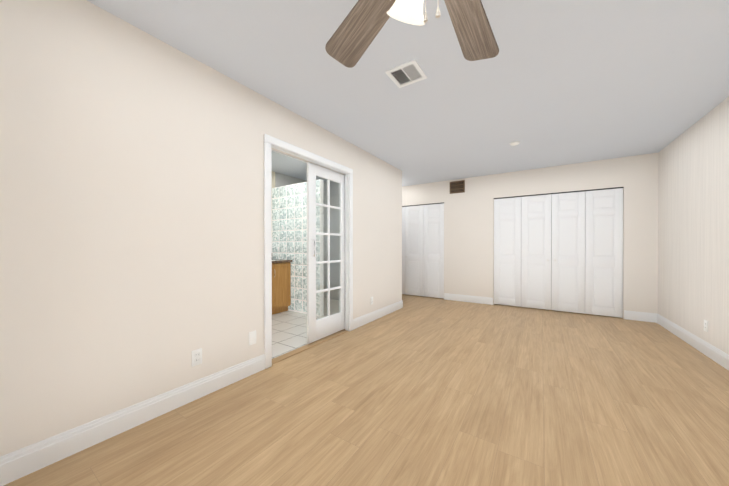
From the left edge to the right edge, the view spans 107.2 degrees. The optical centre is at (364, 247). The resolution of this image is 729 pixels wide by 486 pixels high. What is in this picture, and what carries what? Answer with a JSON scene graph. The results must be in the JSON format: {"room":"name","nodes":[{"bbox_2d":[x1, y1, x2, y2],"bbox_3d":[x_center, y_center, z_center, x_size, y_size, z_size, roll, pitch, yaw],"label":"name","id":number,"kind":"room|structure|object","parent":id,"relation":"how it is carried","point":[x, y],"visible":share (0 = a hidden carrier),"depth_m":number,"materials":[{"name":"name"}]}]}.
{"room":"empty bedroom","nodes":[
{"label":"empty bedroom","id":0,"kind":"room"},
{"bbox_2d":[0,0,401,456],"bbox_3d":[-0.613,-0.138,3.045,0.120,2.500,4.548,0,0,33],"label":"wall","id":1,"kind":"structure","parent":0,"point":[131,215],"depth_m":1.65,"materials":[{"name":"beige paint"}]},
{"bbox_2d":[0,354,264,485],"bbox_3d":[-1.362,1.051,1.790,0.014,0.135,1.618,0,0,33],"label":"baseboard","id":2,"kind":"structure","parent":1,"relation":"attached to","point":[21,462],"depth_m":1.58,"materials":[{"name":"white wood"}]},
{"bbox_2d":[192,348,201,366],"bbox_3d":[-1.237,0.813,1.984,0.009,0.116,0.072,0,0,33],"label":"duplex electrical outlet","id":3,"kind":"object","parent":1,"relation":"attached to","point":[197,357],"visible":1,"depth_m":1.98,"materials":[{"name":"white plastic"}]},
{"bbox_2d":[249,330,255,345],"bbox_3d":[-0.985,0.798,2.368,0.007,0.116,0.072,0,0,33],"label":"electrical outlet plate","id":4,"kind":"object","parent":1,"relation":"attached to","point":[252,337],"visible":1,"depth_m":2.36,"materials":[{"name":"white plastic"}]},
{"bbox_2d":[264,134,352,368],"bbox_3d":[-0.596,0.035,3.067,0.162,2.154,1.368,0,0,33],"label":"door frame","id":5,"kind":"structure","parent":1,"relation":"attached to","point":[270,142],"depth_m":2.63,"materials":[{"name":"white wood"}]},
{"bbox_2d":[307,162,344,343],"bbox_3d":[-0.432,0.062,3.325,0.071,2.053,0.710,0,0,33],"label":"sliding door","id":6,"kind":"structure","parent":1,"relation":"in","point":[323,327],"depth_m":3.26,"materials":[{"name":"white paint"}]},
{"bbox_2d":[353,301,402,329],"bbox_3d":[0.250,1.039,4.261,0.034,0.135,1.552,0,0,33],"label":"baseboard","id":7,"kind":"structure","parent":1,"relation":"attached to","point":[362,320],"depth_m":4.12,"materials":[{"name":"white wood"}]},
{"bbox_2d":[272,171,274,187],"bbox_3d":[-2.063,-0.145,4.480,0.120,2.500,3.500,0,0,33],"label":"wall","id":8,"kind":"structure","parent":0,"point":[273,179],"depth_m":4.95,"materials":[{"name":"paint"}]},
{"bbox_2d":[275,172,306,186],"bbox_3d":[-1.351,-0.150,5.447,0.008,2.500,1.100,0,0,33],"label":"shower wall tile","id":9,"kind":"structure","parent":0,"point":[282,180],"depth_m":5.15,"materials":[{"name":"grey tile"}]},
{"bbox_2d":[272,298,338,358],"bbox_3d":[-1.192,1.105,3.973,1.900,0.006,3.400,0,0,33],"label":"floor","id":10,"kind":"structure","parent":0,"point":[289,331],"depth_m":3.61,"materials":[{"name":"white tile"}]},
{"bbox_2d":[272,262,290,314],"bbox_3d":[-1.694,0.675,4.427,0.514,0.848,0.800,0,0,33],"label":"base cabinet","id":11,"kind":"object","parent":10,"relation":"on","point":[281,287],"visible":0.19,"depth_m":4.44,"materials":[{"name":"brown wood"}]},
{"bbox_2d":[272,259,291,262],"bbox_3d":[-2.001,0.183,3.958,0.560,0.140,1.935,0,0,33],"label":"countertop","id":12,"kind":"structure","parent":11,"relation":"on","point":[279,261],"depth_m":4.44,"materials":[{"name":"grey stone"}]},
{"bbox_2d":[272,179,323,315],"bbox_3d":[-1.177,0.011,4.624,1.188,2.187,0.085,0,0,33],"label":"glass wall","id":13,"kind":"structure","parent":10,"relation":"on","point":[289,222],"depth_m":4.56,"materials":[{"name":"white"}]},
{"bbox_2d":[4,294,728,485],"bbox_3d":[-0.652,1.169,1.718,6.081,0.100,9.426,0,0,33],"label":"floor","id":14,"kind":"structure","parent":0,"point":[415,390],"depth_m":1.79,"materials":[{"name":"brown wood"}]},
{"bbox_2d":[272,329,346,364],"bbox_3d":[-0.592,1.108,3.070,0.095,0.008,1.240,0,0,33],"label":"threshold strip","id":15,"kind":"object","parent":14,"relation":"on","point":[296,351],"visible":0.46,"depth_m":2.96,"materials":[{"name":"beige wood"}]},
{"bbox_2d":[87,0,728,186],"bbox_3d":[-0.652,-1.431,1.705,6.081,0.100,9.426,0,0,33],"label":"ceiling","id":16,"kind":"structure","parent":0,"point":[552,83],"depth_m":2.15,"materials":[{"name":"paint"}]},
{"bbox_2d":[385,59,426,87],"bbox_3d":[0.335,-1.377,2.142,0.250,0.013,0.250,0,0,33],"label":"ceiling vent","id":17,"kind":"object","parent":16,"relation":"in","point":[406,73],"visible":1,"depth_m":2.13,"materials":[{"name":"white metal"}]},
{"bbox_2d":[325,0,498,67],"bbox_3d":[0.261,-1.055,0.915,1.292,0.645,1.261,0,0,33],"label":"ceiling fan","id":18,"kind":"object","parent":16,"relation":"hanging from","point":[352,38],"visible":1,"depth_m":1.23,"materials":[{"name":"brown wood"}]},
{"bbox_2d":[510,141,519,145],"bbox_3d":[2.000,-1.379,3.573,0.120,0.023,0.120,0,0,33],"label":"smoke detector","id":19,"kind":"object","parent":16,"relation":"attached to","point":[514,143],"visible":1,"depth_m":3.54,"materials":[{"name":"white plastic"}]},
{"bbox_2d":[402,152,658,318],"bbox_3d":[2.264,-0.149,5.363,4.981,2.500,0.120,0,0,33],"label":"wall","id":20,"kind":"structure","parent":0,"point":[469,241],"depth_m":4.73,"materials":[{"name":"beige paint"}]},
{"bbox_2d":[402,202,443,297],"bbox_3d":[0.927,0.065,6.199,1.830,2.036,0.074,0,0,33],"label":"bifold closet door","id":21,"kind":"structure","parent":20,"relation":"in","point":[422,249],"depth_m":5.95,"materials":[{"name":"white paint"}]},
{"bbox_2d":[450,180,464,193],"bbox_3d":[1.901,-1.238,5.515,0.302,0.247,0.016,0,0,33],"label":"air vent","id":22,"kind":"object","parent":20,"relation":"in","point":[457,186],"visible":1,"depth_m":5.50,"materials":[{"name":"brown metal"}]},
{"bbox_2d":[444,293,492,304],"bbox_3d":[2.074,1.033,5.414,0.933,0.135,0.014,0,0,33],"label":"baseboard","id":23,"kind":"structure","parent":20,"relation":"attached to","point":[447,296],"depth_m":5.40,"materials":[{"name":"white wood"}]},
{"bbox_2d":[494,187,623,317],"bbox_3d":[3.252,0.075,4.671,1.827,2.031,0.074,0,0,33],"label":"bifold closet door","id":24,"kind":"structure","parent":20,"relation":"in","point":[584,275],"depth_m":4.58,"materials":[{"name":"white paint"}]},
{"bbox_2d":[624,310,655,322],"bbox_3d":[4.140,1.040,4.056,0.320,0.135,0.014,0,0,33],"label":"baseboard","id":25,"kind":"structure","parent":20,"relation":"attached to","point":[629,315],"depth_m":4.04,"materials":[{"name":"white wood"}]},
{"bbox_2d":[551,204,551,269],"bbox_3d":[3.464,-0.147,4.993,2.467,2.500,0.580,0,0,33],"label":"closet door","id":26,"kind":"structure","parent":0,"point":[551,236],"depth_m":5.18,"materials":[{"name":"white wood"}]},
{"bbox_2d":[658,97,728,354],"bbox_3d":[1.839,-0.123,0.074,0.120,2.500,9.426,0,0,33],"label":"wall","id":27,"kind":"structure","parent":0,"point":[693,228],"depth_m":2.95,"materials":[{"name":"beige paint"}]},
{"bbox_2d":[656,313,728,370],"bbox_3d":[1.777,1.059,0.109,0.014,0.135,9.206,0,0,33],"label":"baseboard","id":28,"kind":"structure","parent":27,"relation":"attached to","point":[717,355],"depth_m":2.93,"materials":[{"name":"white wood"}]},
{"bbox_2d":[704,320,707,331],"bbox_3d":[3.545,0.816,2.792,0.009,0.116,0.072,0,0,33],"label":"outlet","id":29,"kind":"object","parent":27,"relation":"attached to","point":[705,325],"visible":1,"depth_m":2.78,"materials":[{"name":"white plastic"}]},
{"bbox_3d":[-0.358,-0.150,5.526,2.180,2.500,0.122,0,0,33],"label":"wall","id":30,"kind":"structure","parent":0,"visible":0},
{"bbox_2d":[323,181,338,299],"bbox_3d":[-0.269,-0.149,5.389,1.880,2.500,0.008,0,0,33],"label":"tiled wall","id":31,"kind":"structure","parent":30,"relation":"attached to","point":[336,224],"depth_m":5.65,"materials":[{"name":"grey tile"}]}
]}

